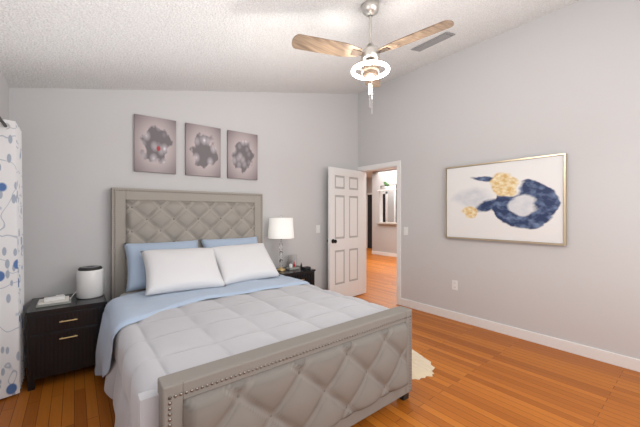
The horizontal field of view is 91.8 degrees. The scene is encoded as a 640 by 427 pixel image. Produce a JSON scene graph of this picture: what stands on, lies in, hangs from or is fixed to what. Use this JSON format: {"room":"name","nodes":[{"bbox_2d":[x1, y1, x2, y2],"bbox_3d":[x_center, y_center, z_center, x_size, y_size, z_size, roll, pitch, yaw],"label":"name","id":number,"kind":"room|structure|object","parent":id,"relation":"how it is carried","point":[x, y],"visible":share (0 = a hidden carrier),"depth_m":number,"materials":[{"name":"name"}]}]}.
{"room":"bedroom","nodes":[
{"label":"bedroom","id":0,"kind":"room"},
{"bbox_2d":[0,71,8,119],"bbox_3d":[-1.238,-0.495,0.773,0.120,3.650,4.590,0,0,-38],"label":"wall","id":1,"kind":"structure","parent":0,"point":[4,100],"depth_m":2.44,"materials":[{"name":"grey paint"}]},
{"bbox_2d":[0,117,24,398],"bbox_3d":[-1.549,0.323,1.356,0.118,1.985,3.030,0,0,-38],"label":"curtain","id":2,"kind":"object","parent":1,"relation":"hanging from","point":[12,359],"visible":1,"depth_m":2.24,"materials":[{"name":"white fabric"}]},
{"bbox_2d":[9,88,357,355],"bbox_3d":[-1.028,-0.495,3.945,4.390,3.650,0.120,0,0,-38],"label":"wall","id":3,"kind":"structure","parent":0,"point":[77,155],"depth_m":3.17,"materials":[{"name":"grey paint"}]},
{"bbox_2d":[134,114,175,173],"bbox_3d":[-1.740,-0.723,3.283,0.396,0.583,0.031,0,0,-38],"label":"picture","id":4,"kind":"object","parent":3,"relation":"attached to","point":[154,144],"visible":0.96,"depth_m":3.26},
{"bbox_2d":[185,123,220,177],"bbox_3d":[-1.350,-0.723,3.592,0.396,0.583,0.031,0,0,-38],"label":"picture","id":5,"kind":"object","parent":3,"relation":"attached to","point":[202,150],"visible":0.96,"depth_m":3.57},
{"bbox_2d":[227,130,257,179],"bbox_3d":[-0.970,-0.723,3.893,0.396,0.583,0.031,0,0,-38],"label":"picture","id":6,"kind":"object","parent":3,"relation":"attached to","point":[242,155],"visible":1,"depth_m":3.87},
{"bbox_2d":[316,225,319,232],"bbox_3d":[-0.027,0.233,4.655,0.072,0.118,0.010,0,0,-38],"label":"light switch","id":7,"kind":"object","parent":3,"relation":"attached to","point":[317,228],"visible":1,"depth_m":4.65,"materials":[{"name":"white plastic"}]},
{"bbox_2d":[0,0,579,93],"bbox_3d":[0.398,-1.590,2.146,4.390,1.114,4.710,0,0,-38],"label":"ceiling","id":8,"kind":"structure","parent":0,"point":[214,45],"depth_m":2.53,"materials":[{"name":"white paint"}]},
{"bbox_2d":[292,0,453,114],"bbox_3d":[0.390,-1.148,2.191,1.035,0.813,0.994,0,0,-38],"label":"ceiling fan","id":9,"kind":"object","parent":8,"relation":"hanging from","point":[370,63],"visible":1,"depth_m":2.21,"materials":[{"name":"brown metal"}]},
{"bbox_2d":[411,32,454,51],"bbox_3d":[1.203,-1.826,3.314,0.170,0.014,0.420,-16,10,-37],"label":"ceiling vent","id":10,"kind":"object","parent":8,"relation":"in","point":[434,41],"visible":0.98,"depth_m":3.28,"materials":[{"name":"grey metal"}]},
{"bbox_2d":[0,248,639,426],"bbox_3d":[1.056,1.380,6.758,11.150,0.100,11.120,0,0,-38],"label":"floor","id":11,"kind":"structure","parent":0,"point":[482,377],"depth_m":2.34,"materials":[{"name":"laminate"}]},
{"bbox_2d":[25,265,106,390],"bbox_3d":[-2.134,0.901,2.636,0.500,0.858,0.526,0,0,-38],"label":"nightstand","id":12,"kind":"object","parent":11,"relation":"on","point":[63,330],"visible":0.94,"depth_m":2.46,"materials":[{"name":"black paint"}]},
{"bbox_2d":[35,290,90,307],"bbox_3d":[-2.129,0.702,2.587,0.346,0.069,0.160,0,0,-38],"label":"books","id":13,"kind":"object","parent":12,"relation":"on","point":[82,295],"depth_m":2.54,"materials":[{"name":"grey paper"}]},
{"bbox_2d":[95,187,411,426],"bbox_3d":[-0.690,0.540,2.608,1.908,1.580,2.376,0,0,-38],"label":"bed","id":14,"kind":"object","parent":11,"relation":"on","point":[212,316],"visible":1,"depth_m":2.02,"materials":[{"name":"fabric"}]},
{"bbox_2d":[100,277,411,426],"bbox_3d":[-0.526,0.957,2.410,1.856,0.494,1.628,0,0,-38],"label":"comforter","id":15,"kind":"object","parent":14,"relation":"on","point":[144,339],"depth_m":2.04,"materials":[{"name":"grey fabric"}]},
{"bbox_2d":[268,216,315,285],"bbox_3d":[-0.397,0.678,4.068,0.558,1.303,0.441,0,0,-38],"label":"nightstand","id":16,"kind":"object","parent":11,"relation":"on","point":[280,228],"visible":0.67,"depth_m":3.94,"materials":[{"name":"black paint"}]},
{"bbox_2d":[268,216,293,271],"bbox_3d":[-0.506,0.382,4.027,0.336,0.710,0.336,0,0,-38],"label":"lamp","id":17,"kind":"object","parent":16,"relation":"on","point":[279,228],"depth_m":3.91,"materials":[{"name":"white fabric"}]},
{"bbox_2d":[412,350,434,379],"bbox_3d":[0.579,1.300,2.928,0.618,0.056,1.054,0,0,-38],"label":"sheepskin rug","id":18,"kind":"object","parent":11,"relation":"on","point":[422,367],"visible":0.06,"depth_m":2.63,"materials":[{"name":"beige fur"}]},
{"bbox_2d":[327,166,362,296],"bbox_3d":[0.413,0.314,4.834,0.794,2.008,0.167,0,0,-44],"label":"door","id":19,"kind":"structure","parent":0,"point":[345,232],"depth_m":4.79,"materials":[{"name":"white wood"}]},
{"bbox_2d":[366,178,369,247],"bbox_3d":[1.843,-0.020,12.051,0.140,2.700,2.600,0,0,-38],"label":"wall","id":20,"kind":"structure","parent":0,"point":[367,179],"depth_m":11.97,"materials":[{"name":"grey paint"}]},
{"bbox_2d":[366,168,396,177],"bbox_3d":[2.127,-1.420,9.036,6.880,0.100,9.120,0,0,-38],"label":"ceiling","id":21,"kind":"structure","parent":0,"point":[368,174],"depth_m":10.62,"materials":[{"name":"white paint"}]},
{"bbox_2d":[370,169,396,256],"bbox_3d":[2.266,-0.020,9.650,0.340,2.700,1.590,0,0,-38],"label":"wall","id":22,"kind":"structure","parent":0,"point":[381,231],"depth_m":10.05,"materials":[{"name":"grey paint"}]},
{"bbox_2d":[396,185,396,222],"bbox_3d":[4.776,-0.020,11.135,0.120,2.700,9.120,0,0,-38],"label":"wall","id":23,"kind":"structure","parent":0,"point":[396,204],"depth_m":13.00,"materials":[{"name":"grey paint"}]},
{"bbox_2d":[358,0,639,359],"bbox_3d":[2.071,-0.495,3.473,0.120,3.650,4.470,0,0,-38],"label":"wall","id":24,"kind":"structure","parent":0,"point":[566,79],"depth_m":3.18,"materials":[{"name":"grey paint"}]},
{"bbox_2d":[357,160,400,304],"bbox_3d":[0.954,0.279,4.882,0.152,2.102,0.870,0,0,-38],"label":"door frame","id":25,"kind":"structure","parent":24,"relation":"attached to","point":[383,166],"depth_m":4.58,"materials":[{"name":"white wood"}]},
{"bbox_2d":[404,227,407,234],"bbox_3d":[1.226,0.250,4.433,0.010,0.118,0.072,0,0,-38],"label":"light switch","id":26,"kind":"object","parent":24,"relation":"attached to","point":[405,230],"visible":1,"depth_m":4.43,"materials":[{"name":"white plastic"}]},
{"bbox_2d":[452,280,457,289],"bbox_3d":[1.679,0.891,3.862,0.008,0.118,0.072,0,0,-38],"label":"electrical outlet","id":27,"kind":"object","parent":24,"relation":"attached to","point":[454,284],"visible":1,"depth_m":3.86,"materials":[{"name":"white plastic"}]},
{"bbox_2d":[445,153,566,245],"bbox_3d":[1.979,-0.136,3.453,0.044,0.886,1.228,0,0,-38],"label":"picture","id":28,"kind":"object","parent":24,"relation":"attached to","point":[522,200],"visible":1,"depth_m":3.34,"materials":[{"name":"beige paper"}]},
{"bbox_2d":[401,298,639,371],"bbox_3d":[2.281,1.278,3.100,0.014,0.105,3.565,0,0,-38],"label":"baseboard","id":29,"kind":"structure","parent":24,"relation":"attached to","point":[626,362],"depth_m":3.17,"materials":[{"name":"white wood"}]}
]}

